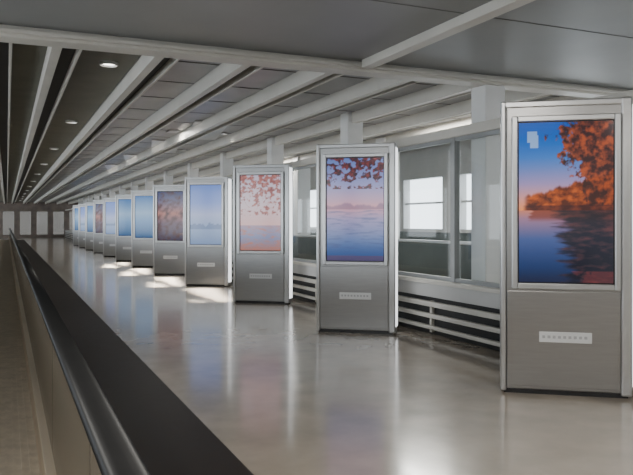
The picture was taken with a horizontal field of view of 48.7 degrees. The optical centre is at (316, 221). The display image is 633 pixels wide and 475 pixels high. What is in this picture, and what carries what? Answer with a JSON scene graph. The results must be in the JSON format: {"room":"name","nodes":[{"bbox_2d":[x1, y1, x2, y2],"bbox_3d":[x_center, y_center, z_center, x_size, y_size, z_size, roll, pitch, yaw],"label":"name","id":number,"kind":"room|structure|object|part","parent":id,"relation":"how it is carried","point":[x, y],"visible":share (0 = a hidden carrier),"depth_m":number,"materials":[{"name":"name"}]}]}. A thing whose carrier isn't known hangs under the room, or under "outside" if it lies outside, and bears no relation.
{"room":"airport concourse","nodes":[
{"label":"airport concourse","id":0,"kind":"room"},
{"bbox_2d":[0,202,77,237],"bbox_3d":[-26.332,-0.200,67.192,13.820,3.400,0.200,0,0,-24],"label":"wall","id":1,"kind":"structure","parent":0,"point":[26,220],"depth_m":66.86,"materials":[{"name":"grey paint"}]},
{"bbox_2d":[192,120,226,139],"bbox_3d":[-2.290,-1.885,14.515,0.660,0.030,2.840,0,0,-14],"label":"light","id":2,"kind":"object","parent":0,"point":[212,136],"depth_m":14.96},
{"bbox_2d":[293,157,309,234],"bbox_3d":[-0.434,-0.185,20.257,0.500,3.370,0.500,0,0,-24],"label":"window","id":3,"kind":"structure","parent":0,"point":[301,178],"depth_m":20.08,"materials":[{"name":"clear glass"}]},
{"bbox_2d":[0,237,632,474],"bbox_3d":[-11.015,1.600,32.306,13.600,0.200,76.400,0,0,-24],"label":"floor","id":4,"kind":"structure","parent":0,"point":[284,395],"depth_m":6.16,"materials":[{"name":"stone"}]},
{"bbox_2d":[0,228,149,474],"bbox_3d":[-12.468,1.004,27.508,1.200,0.991,67.600,0,0,-24],"label":"walkway","id":5,"kind":"object","parent":4,"relation":"on","point":[56,418],"visible":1,"depth_m":4.14,"materials":[{"name":"metal"}]},
{"bbox_2d":[73,205,77,245],"bbox_3d":[-14.803,0.220,44.062,1.090,2.560,0.275,0,0,13],"label":"kiosk","id":6,"kind":"object","parent":4,"relation":"on","point":[75,207],"visible":0.35,"depth_m":44.03,"materials":[{"name":"metal"}]},
{"bbox_3d":[-15.305,0.210,44.197,0.050,2.540,0.240,0,0,13],"label":"post","id":7,"kind":"part","parent":6,"relation":"part of","materials":[{"name":"metal"}]},
{"bbox_3d":[-14.832,-0.170,43.961,0.890,1.500,0.065,0,0,13],"label":"screen frame","id":8,"kind":"part","parent":6,"relation":"part of","materials":[{"name":"metal"}]},
{"bbox_3d":[-14.847,1.015,43.984,0.930,0.830,0.026,0,0,13],"label":"access door","id":9,"kind":"part","parent":6,"relation":"part of","materials":[{"name":"metal"}]},
{"bbox_2d":[78,204,84,247],"bbox_3d":[-13.273,0.220,40.605,1.090,2.560,0.275,0,0,13],"label":"kiosk","id":10,"kind":"object","parent":4,"relation":"on","point":[81,207],"visible":0.39,"depth_m":40.57,"materials":[{"name":"metal"}]},
{"bbox_3d":[-13.776,0.210,40.740,0.050,2.540,0.240,0,0,13],"label":"post","id":11,"kind":"part","parent":10,"relation":"part of","materials":[{"name":"metal"}]},
{"bbox_3d":[-13.302,-0.170,40.504,0.890,1.500,0.065,0,0,13],"label":"screen frame","id":12,"kind":"part","parent":10,"relation":"part of","materials":[{"name":"metal"}]},
{"bbox_3d":[-13.317,1.015,40.527,0.930,0.830,0.026,0,0,13],"label":"access door","id":13,"kind":"part","parent":10,"relation":"part of","materials":[{"name":"metal"}]},
{"bbox_2d":[85,202,92,249],"bbox_3d":[-11.744,0.220,37.148,1.090,2.560,0.275,0,0,13],"label":"kiosk","id":14,"kind":"object","parent":4,"relation":"on","point":[88,205],"visible":0.4,"depth_m":37.11,"materials":[{"name":"metal"}]},
{"bbox_3d":[-12.246,0.210,37.283,0.050,2.540,0.240,0,0,13],"label":"post","id":15,"kind":"part","parent":14,"relation":"part of","materials":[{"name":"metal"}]},
{"bbox_3d":[-11.772,-0.170,37.047,0.890,1.500,0.065,0,0,13],"label":"screen frame","id":16,"kind":"part","parent":14,"relation":"part of","materials":[{"name":"metal"}]},
{"bbox_3d":[-11.787,1.015,37.071,0.930,0.830,0.026,0,0,13],"label":"access door","id":17,"kind":"part","parent":14,"relation":"part of","materials":[{"name":"metal"}]},
{"bbox_2d":[93,200,102,252],"bbox_3d":[-10.214,0.220,33.692,1.090,2.560,0.275,0,0,13],"label":"kiosk","id":18,"kind":"object","parent":4,"relation":"on","point":[97,204],"visible":0.52,"depth_m":33.64,"materials":[{"name":"metal"}]},
{"bbox_3d":[-10.716,0.210,33.827,0.050,2.540,0.240,0,0,13],"label":"post","id":19,"kind":"part","parent":18,"relation":"part of","materials":[{"name":"metal"}]},
{"bbox_3d":[-10.243,-0.170,33.590,0.890,1.500,0.065,0,0,13],"label":"screen frame","id":20,"kind":"part","parent":18,"relation":"part of","materials":[{"name":"metal"}]},
{"bbox_3d":[-10.258,1.015,33.614,0.930,0.830,0.026,0,0,13],"label":"access door","id":21,"kind":"part","parent":18,"relation":"part of","materials":[{"name":"metal"}]},
{"bbox_2d":[101,191,106,199],"bbox_3d":[-13.215,-0.200,43.536,0.335,3.399,0.360,0,0,-24],"label":"structural column","id":22,"kind":"structure","parent":4,"relation":"on","point":[102,194],"depth_m":43.38,"materials":[{"name":"white paint"}]},
{"bbox_2d":[103,197,114,256],"bbox_3d":[-8.684,0.220,30.235,1.090,2.560,0.275,0,0,13],"label":"kiosk","id":23,"kind":"object","parent":4,"relation":"on","point":[108,203],"visible":0.48,"depth_m":30.18,"materials":[{"name":"metal"}]},
{"bbox_3d":[-9.187,0.210,30.370,0.050,2.540,0.240,0,0,13],"label":"post","id":24,"kind":"part","parent":23,"relation":"part of","materials":[{"name":"metal"}]},
{"bbox_3d":[-8.713,-0.170,30.134,0.890,1.500,0.065,0,0,13],"label":"screen frame","id":25,"kind":"part","parent":23,"relation":"part of","materials":[{"name":"metal"}]},
{"bbox_3d":[-8.728,1.015,30.157,0.930,0.830,0.026,0,0,13],"label":"access door","id":26,"kind":"part","parent":23,"relation":"part of","materials":[{"name":"metal"}]},
{"bbox_2d":[109,189,114,197],"bbox_3d":[-11.678,-0.200,40.061,0.335,3.399,0.360,0,0,-24],"label":"structural column","id":27,"kind":"structure","parent":4,"relation":"on","point":[111,194],"depth_m":39.93,"materials":[{"name":"white paint"}]},
{"bbox_2d":[119,185,125,193],"bbox_3d":[-10.140,-0.200,36.586,0.335,3.399,0.360,0,0,-24],"label":"structural column","id":28,"kind":"structure","parent":4,"relation":"on","point":[121,191],"depth_m":36.46,"materials":[{"name":"white paint"}]},
{"bbox_2d":[115,194,130,260],"bbox_3d":[-7.155,0.220,26.778,1.090,2.560,0.275,0,0,13],"label":"kiosk","id":29,"kind":"object","parent":4,"relation":"on","point":[122,201],"visible":0.68,"depth_m":26.72,"materials":[{"name":"metal"}]},
{"bbox_3d":[-7.657,0.210,26.913,0.050,2.540,0.240,0,0,13],"label":"post","id":30,"kind":"part","parent":29,"relation":"part of","materials":[{"name":"metal"}]},
{"bbox_3d":[-7.183,-0.170,26.677,0.890,1.500,0.065,0,0,13],"label":"screen frame","id":31,"kind":"part","parent":29,"relation":"part of","materials":[{"name":"metal"}]},
{"bbox_3d":[-7.198,1.015,26.701,0.930,0.830,0.026,0,0,13],"label":"access door","id":32,"kind":"part","parent":29,"relation":"part of","materials":[{"name":"metal"}]},
{"bbox_2d":[131,182,137,189],"bbox_3d":[-8.602,-0.200,33.111,0.335,3.399,0.360,0,0,-24],"label":"structural column","id":33,"kind":"structure","parent":4,"relation":"on","point":[132,186],"depth_m":32.95,"materials":[{"name":"white paint"}]},
{"bbox_2d":[17,240,253,474],"bbox_3d":[-11.457,1.494,27.955,0.990,0.011,67.600,0,0,-24],"label":"border band","id":34,"kind":"object","parent":4,"relation":"on","point":[168,437],"visible":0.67,"depth_m":5.77,"materials":[{"name":"rubber"}]},
{"bbox_2d":[131,190,152,266],"bbox_3d":[-5.625,0.220,23.322,1.090,2.560,0.275,0,0,13],"label":"kiosk","id":35,"kind":"object","parent":4,"relation":"on","point":[141,200],"visible":0.75,"depth_m":23.25,"materials":[{"name":"metal"}]},
{"bbox_3d":[-6.128,0.210,23.457,0.050,2.540,0.240,0,0,13],"label":"post","id":36,"kind":"part","parent":35,"relation":"part of","materials":[{"name":"metal"}]},
{"bbox_3d":[-5.654,-0.170,23.220,0.890,1.500,0.065,0,0,13],"label":"screen frame","id":37,"kind":"part","parent":35,"relation":"part of","materials":[{"name":"metal"}]},
{"bbox_3d":[-5.669,1.015,23.244,0.930,0.830,0.026,0,0,13],"label":"access door","id":38,"kind":"part","parent":35,"relation":"part of","materials":[{"name":"metal"}]},
{"bbox_2d":[145,177,153,189],"bbox_3d":[-7.064,-0.200,29.636,0.335,3.399,0.360,0,0,-24],"label":"structural column","id":39,"kind":"structure","parent":4,"relation":"on","point":[148,184],"depth_m":29.50,"materials":[{"name":"white paint"}]},
{"bbox_2d":[164,171,172,184],"bbox_3d":[-5.527,-0.200,26.161,0.335,3.399,0.360,0,0,-24],"label":"structural column","id":40,"kind":"structure","parent":4,"relation":"on","point":[168,180],"depth_m":26.02,"materials":[{"name":"white paint"}]},
{"bbox_2d":[153,184,184,274],"bbox_3d":[-4.095,0.220,19.865,1.090,2.560,0.275,0,0,13],"label":"kiosk","id":41,"kind":"object","parent":4,"relation":"on","point":[168,200],"visible":0.92,"depth_m":19.77,"materials":[{"name":"metal"}]},
{"bbox_3d":[-4.598,0.210,20.000,0.050,2.540,0.240,0,0,13],"label":"post","id":42,"kind":"part","parent":41,"relation":"part of","materials":[{"name":"metal"}]},
{"bbox_3d":[-4.124,-0.170,19.764,0.890,1.500,0.065,0,0,13],"label":"screen frame","id":43,"kind":"part","parent":41,"relation":"part of","materials":[{"name":"metal"}]},
{"bbox_3d":[-4.139,1.015,19.787,0.930,0.830,0.026,0,0,13],"label":"access door","id":44,"kind":"part","parent":41,"relation":"part of","materials":[{"name":"metal"}]},
{"bbox_3d":[-4.124,0.995,19.766,0.430,0.090,0.013,0,0,13],"label":"label plate","id":45,"kind":"part","parent":41,"relation":"part of","materials":[{"name":"silver metal"}]},
{"bbox_2d":[187,163,198,176],"bbox_3d":[-3.989,-0.200,22.686,0.335,3.399,0.360,0,0,-24],"label":"structural column","id":46,"kind":"structure","parent":4,"relation":"on","point":[191,172],"depth_m":22.55,"materials":[{"name":"white paint"}]},
{"bbox_2d":[185,176,230,286],"bbox_3d":[-2.547,0.220,16.416,1.090,2.560,0.275,0,0,13],"label":"kiosk","id":47,"kind":"object","parent":4,"relation":"on","point":[207,199],"visible":1,"depth_m":16.30,"materials":[{"name":"metal"}]},
{"bbox_3d":[-3.050,0.210,16.552,0.050,2.540,0.240,0,0,13],"label":"post","id":48,"kind":"part","parent":47,"relation":"part of","materials":[{"name":"metal"}]},
{"bbox_3d":[-2.591,1.015,16.339,0.930,0.830,0.026,0,0,13],"label":"access door","id":49,"kind":"part","parent":47,"relation":"part of","materials":[{"name":"metal"}]},
{"bbox_3d":[-2.576,-0.170,16.315,0.890,1.500,0.065,0,0,13],"label":"screen frame","id":50,"kind":"part","parent":47,"relation":"part of","materials":[{"name":"metal"}]},
{"bbox_3d":[-2.576,0.995,16.317,0.430,0.090,0.013,0,0,13],"label":"label plate","id":51,"kind":"part","parent":47,"relation":"part of","materials":[{"name":"silver metal"}]},
{"bbox_3d":[-2.066,0.210,16.322,0.090,2.540,0.240,0,0,13],"label":"post","id":52,"kind":"part","parent":47,"relation":"part of","materials":[{"name":"metal"}]},
{"bbox_2d":[228,179,230,281],"bbox_3d":[-2.019,0.200,16.311,0.012,2.400,0.180,0,0,13],"label":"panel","id":53,"kind":"object","parent":47,"relation":"attached to","point":[229,180],"depth_m":16.27,"materials":[{"name":"white plastic"}]},
{"bbox_2d":[220,152,232,249],"bbox_3d":[-2.451,-0.200,19.211,0.335,3.399,0.360,0,0,-24],"label":"structural column","id":54,"kind":"structure","parent":4,"relation":"on","point":[226,165],"depth_m":19.10,"materials":[{"name":"white paint"}]},
{"bbox_2d":[233,164,291,303],"bbox_3d":[-1.000,0.220,12.968,1.090,2.560,0.275,0,0,13],"label":"kiosk","id":55,"kind":"object","parent":4,"relation":"on","point":[262,194],"visible":1,"depth_m":12.86,"materials":[{"name":"metal"}]},
{"bbox_3d":[-1.502,0.210,13.103,0.050,2.540,0.240,0,0,13],"label":"post","id":56,"kind":"part","parent":55,"relation":"part of","materials":[{"name":"metal"}]},
{"bbox_3d":[-1.043,1.015,12.890,0.930,0.830,0.026,0,0,13],"label":"access door","id":57,"kind":"part","parent":55,"relation":"part of","materials":[{"name":"metal"}]},
{"bbox_3d":[-1.028,-0.170,12.867,0.890,1.500,0.065,0,0,13],"label":"screen frame","id":58,"kind":"part","parent":55,"relation":"part of","materials":[{"name":"metal"}]},
{"bbox_3d":[-1.028,0.995,12.868,0.430,0.090,0.013,0,0,13],"label":"label plate","id":59,"kind":"part","parent":55,"relation":"part of","materials":[{"name":"silver metal"}]},
{"bbox_3d":[-0.518,0.210,12.873,0.090,2.540,0.240,0,0,13],"label":"post","id":60,"kind":"part","parent":55,"relation":"part of","materials":[{"name":"metal"}]},
{"bbox_2d":[289,167,291,298],"bbox_3d":[-0.471,0.200,12.862,0.012,2.400,0.180,0,0,13],"label":"light","id":61,"kind":"object","parent":55,"relation":"attached to","point":[290,168],"depth_m":12.81,"materials":[{"name":"white plastic"}]},
{"bbox_2d":[267,137,283,164],"bbox_3d":[-0.913,-0.200,15.736,0.335,3.399,0.360,0,0,-24],"label":"structural column","id":62,"kind":"structure","parent":4,"relation":"on","point":[275,153],"depth_m":15.60,"materials":[{"name":"white paint"}]},
{"bbox_2d":[340,112,362,143],"bbox_3d":[0.624,-0.200,12.261,0.335,3.399,0.360,0,0,-24],"label":"structural column","id":63,"kind":"structure","parent":4,"relation":"on","point":[350,133],"depth_m":12.13,"materials":[{"name":"white paint"}]},
{"bbox_2d":[316,142,397,333],"bbox_3d":[0.548,0.220,9.519,1.090,2.560,0.275,0,0,13],"label":"kiosk","id":64,"kind":"object","parent":4,"relation":"on","point":[357,184],"visible":1,"depth_m":9.41,"materials":[{"name":"metal"}]},
{"bbox_3d":[0.046,0.210,9.654,0.050,2.540,0.240,0,0,13],"label":"post","id":65,"kind":"part","parent":64,"relation":"part of","materials":[{"name":"metal"}]},
{"bbox_3d":[0.505,1.015,9.441,0.930,0.830,0.026,0,0,13],"label":"access door","id":66,"kind":"part","parent":64,"relation":"part of","materials":[{"name":"metal"}]},
{"bbox_3d":[0.520,-0.170,9.418,0.890,1.500,0.065,0,0,13],"label":"screen frame","id":67,"kind":"part","parent":64,"relation":"part of","materials":[{"name":"metal"}]},
{"bbox_3d":[0.520,0.995,9.420,0.430,0.090,0.013,0,0,13],"label":"label plate","id":68,"kind":"part","parent":64,"relation":"part of","materials":[{"name":"silver metal"}]},
{"bbox_3d":[1.030,0.210,9.425,0.090,2.540,0.240,0,0,13],"label":"post","id":69,"kind":"part","parent":64,"relation":"part of","materials":[{"name":"metal"}]},
{"bbox_2d":[396,147,397,326],"bbox_3d":[1.077,0.200,9.414,0.012,2.400,0.180,0,0,13],"label":"light","id":70,"kind":"object","parent":64,"relation":"attached to","point":[396,147],"depth_m":9.35,"materials":[{"name":"white plastic"}]},
{"bbox_2d":[293,234,470,279],"bbox_3d":[-4.893,0.915,28.454,0.140,1.170,64.000,0,0,-24],"label":"wall","id":71,"kind":"structure","parent":4,"relation":"on","point":[431,257],"depth_m":12.89,"materials":[{"name":"metal"}]},
{"bbox_2d":[376,137,398,238],"bbox_3d":[1.589,-0.185,15.685,0.500,3.370,0.500,0,0,-24],"label":"column","id":72,"kind":"structure","parent":4,"relation":"on","point":[380,140],"depth_m":15.57,"materials":[{"name":"white paint"}]},
{"bbox_2d":[471,85,504,282],"bbox_3d":[2.162,-0.095,8.786,0.335,3.190,0.360,0,0,-24],"label":"structural column","id":73,"kind":"structure","parent":4,"relation":"on","point":[486,100],"depth_m":8.65,"materials":[{"name":"white paint"}]},
{"bbox_2d":[500,97,632,398],"bbox_3d":[2.171,0.220,6.125,1.090,2.560,0.275,0,0,13],"label":"kiosk","id":74,"kind":"object","parent":4,"relation":"on","point":[566,166],"visible":1,"depth_m":6.02,"materials":[{"name":"metal"}]},
{"bbox_3d":[1.668,0.210,6.260,0.050,2.540,0.240,0,0,13],"label":"post","id":75,"kind":"part","parent":74,"relation":"part of","materials":[{"name":"metal"}]},
{"bbox_3d":[2.127,1.015,6.048,0.930,0.830,0.026,0,0,13],"label":"access door","id":76,"kind":"part","parent":74,"relation":"part of","materials":[{"name":"metal"}]},
{"bbox_3d":[2.142,0.995,6.026,0.430,0.090,0.013,0,0,13],"label":"label plate","id":77,"kind":"part","parent":74,"relation":"part of","materials":[{"name":"silver metal"}]},
{"bbox_3d":[2.142,-0.170,6.024,0.890,1.500,0.065,0,0,13],"label":"screen frame","id":78,"kind":"part","parent":74,"relation":"part of","materials":[{"name":"metal"}]},
{"bbox_3d":[2.652,0.210,6.031,0.090,2.540,0.240,0,0,13],"label":"post","id":79,"kind":"part","parent":74,"relation":"part of","materials":[{"name":"metal"}]},
{"bbox_2d":[632,104,632,386],"bbox_3d":[2.699,0.200,6.020,0.012,2.400,0.180,0,0,13],"label":"light","id":80,"kind":"object","parent":74,"relation":"attached to","point":[632,104],"depth_m":5.93,"materials":[{"name":"white plastic"}]},
{"bbox_2d":[0,0,632,202],"bbox_3d":[-11.015,-1.948,32.306,13.600,0.304,76.400,0,0,-24],"label":"ceiling","id":81,"kind":"structure","parent":0,"point":[581,42],"depth_m":7.26,"materials":[{"name":"grey metal"}]},
{"bbox_2d":[0,42,11,203],"bbox_3d":[-16.134,-1.805,36.214,0.300,0.190,64.710,0,0,-24],"label":"ceiling beam","id":82,"kind":"structure","parent":81,"relation":"attached to","point":[5,48],"depth_m":11.33,"materials":[{"name":"grey metal"}]},
{"bbox_2d":[11,47,81,203],"bbox_3d":[-15.540,-1.805,36.477,0.300,0.190,64.710,0,0,-24],"label":"ceiling beam","id":83,"kind":"structure","parent":81,"relation":"attached to","point":[59,64],"depth_m":10.03,"materials":[{"name":"grey metal"}]},
{"bbox_2d":[65,120,77,123],"bbox_3d":[-4.558,-1.863,13.019,0.220,0.035,0.220,0,0,-24],"label":"recessed light","id":84,"kind":"object","parent":81,"relation":"in","point":[66,121],"depth_m":12.95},
{"bbox_2d":[23,55,179,203],"bbox_3d":[-14.625,-1.805,36.881,0.300,0.190,64.710,0,0,-24],"label":"ceiling beam","id":85,"kind":"structure","parent":81,"relation":"attached to","point":[146,71],"depth_m":10.64,"materials":[{"name":"grey metal"}]},
{"bbox_2d":[99,61,117,66],"bbox_3d":[-2.454,-1.863,8.264,0.220,0.035,0.220,0,0,-24],"label":"recessed light","id":86,"kind":"object","parent":81,"relation":"in","point":[102,63],"depth_m":8.21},
{"bbox_2d":[104,164,126,170],"bbox_3d":[-6.997,-1.885,24.461,0.660,0.030,2.840,0,0,-14],"label":"light","id":87,"kind":"object","parent":81,"relation":"attached to","point":[109,166],"depth_m":23.58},
{"bbox_2d":[123,154,146,163],"bbox_3d":[-5.413,-1.885,21.006,0.660,0.030,2.840,0,0,-14],"label":"light","id":88,"kind":"object","parent":81,"relation":"attached to","point":[126,156],"depth_m":19.99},
{"bbox_2d":[34,63,263,203],"bbox_3d":[-13.757,-1.805,37.266,0.300,0.190,64.710,0,0,-24],"label":"ceiling beam","id":89,"kind":"structure","parent":81,"relation":"attached to","point":[224,76],"depth_m":11.12,"materials":[{"name":"grey metal"}]},
{"bbox_2d":[151,139,177,152],"bbox_3d":[-3.812,-1.885,17.559,0.660,0.030,2.840,0,0,-14],"label":"light","id":90,"kind":"object","parent":81,"relation":"attached to","point":[154,143],"depth_m":16.89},
{"bbox_2d":[166,129,178,132],"bbox_3d":[-2.987,-1.885,14.534,0.200,0.030,0.340,0,0,-24],"label":"light","id":91,"kind":"object","parent":81,"relation":"in","point":[170,130],"depth_m":14.46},
{"bbox_2d":[45,70,342,203],"bbox_3d":[-12.842,-1.805,37.670,0.300,0.190,64.710,0,0,-24],"label":"ceiling beam","id":92,"kind":"structure","parent":81,"relation":"attached to","point":[299,82],"depth_m":11.61,"materials":[{"name":"grey metal"}]},
{"bbox_2d":[57,77,417,203],"bbox_3d":[-11.882,-1.805,38.095,0.300,0.190,64.710,0,0,-24],"label":"ceiling beam","id":93,"kind":"structure","parent":81,"relation":"attached to","point":[373,87],"depth_m":12.27,"materials":[{"name":"grey metal"}]},
{"bbox_2d":[68,84,474,203],"bbox_3d":[-10.922,-1.805,38.520,0.300,0.190,64.710,0,0,-24],"label":"ceiling beam","id":94,"kind":"structure","parent":81,"relation":"attached to","point":[440,92],"depth_m":12.69,"materials":[{"name":"white metal"}]},
{"bbox_2d":[0,24,627,97],"bbox_3d":[-0.130,-1.795,7.707,13.200,0.210,0.360,0,0,-24],"label":"cross beam","id":95,"kind":"structure","parent":81,"relation":"attached to","point":[8,33],"depth_m":7.44,"materials":[{"name":"grey metal"}]},
{"bbox_2d":[82,90,553,203],"bbox_3d":[-9.916,-1.805,38.965,0.300,0.190,64.710,0,0,-24],"label":"ceiling beam","id":96,"kind":"structure","parent":81,"relation":"attached to","point":[462,108],"depth_m":12.96,"materials":[{"name":"white metal"}]},
{"bbox_2d":[173,96,589,184],"bbox_3d":[-8.910,-1.805,39.410,0.300,0.190,64.710,0,0,-24],"label":"ceiling beam","id":97,"kind":"structure","parent":81,"relation":"attached to","point":[465,121],"depth_m":14.12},
{"bbox_2d":[362,0,534,68],"bbox_3d":[2.769,-1.755,2.811,0.140,0.090,10.900,0,0,-24],"label":"trim","id":98,"kind":"structure","parent":81,"relation":"attached to","point":[494,8],"depth_m":6.32,"materials":[{"name":"beige paint"}]},
{"bbox_2d":[65,90,632,350],"bbox_3d":[-8.967,0.150,33.212,0.240,2.700,76.000,0,0,-24],"label":"wall","id":99,"kind":"structure","parent":0,"point":[483,298],"depth_m":9.05,"materials":[{"name":"beige paint"}]},
{"bbox_2d":[65,233,499,346],"bbox_3d":[-9.026,1.260,33.186,0.090,0.420,76.000,0,0,-24],"label":"guard rail","id":100,"kind":"object","parent":99,"relation":"attached to","point":[431,304],"visible":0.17,"depth_m":9.06,"materials":[{"name":"silver metal"}]},
{"bbox_2d":[292,171,292,257],"bbox_3d":[-0.896,-0.155,15.023,0.080,1.850,1.900,0,0,-24],"label":"window","id":101,"kind":"structure","parent":99,"relation":"in","point":[292,171],"depth_m":14.17,"materials":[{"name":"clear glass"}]},
{"bbox_2d":[292,164,315,263],"bbox_3d":[-0.127,-0.155,13.285,0.080,1.850,1.900,0,0,-24],"label":"window","id":102,"kind":"structure","parent":99,"relation":"in","point":[311,165],"depth_m":13.48,"materials":[{"name":"grey metal"}]},
{"bbox_2d":[398,137,459,281],"bbox_3d":[1.411,-0.155,9.810,0.080,1.850,1.900,0,0,-24],"label":"window","id":103,"kind":"structure","parent":99,"relation":"in","point":[454,145],"depth_m":8.96,"materials":[{"name":"grey metal"}]},
{"bbox_2d":[455,129,499,287],"bbox_3d":[2.180,-0.155,8.073,0.080,1.850,1.900,0,0,-24],"label":"window","id":104,"kind":"structure","parent":99,"relation":"in","point":[492,132],"depth_m":8.50,"materials":[{"name":"grey metal"}]},
{"bbox_2d":[310,140,470,241],"bbox_3d":[-4.916,-0.200,35.005,0.260,3.400,76.000,0,0,-24],"label":"wall","id":105,"kind":"structure","parent":0,"point":[433,161],"depth_m":17.18,"materials":[{"name":"grey paint"}]}
]}

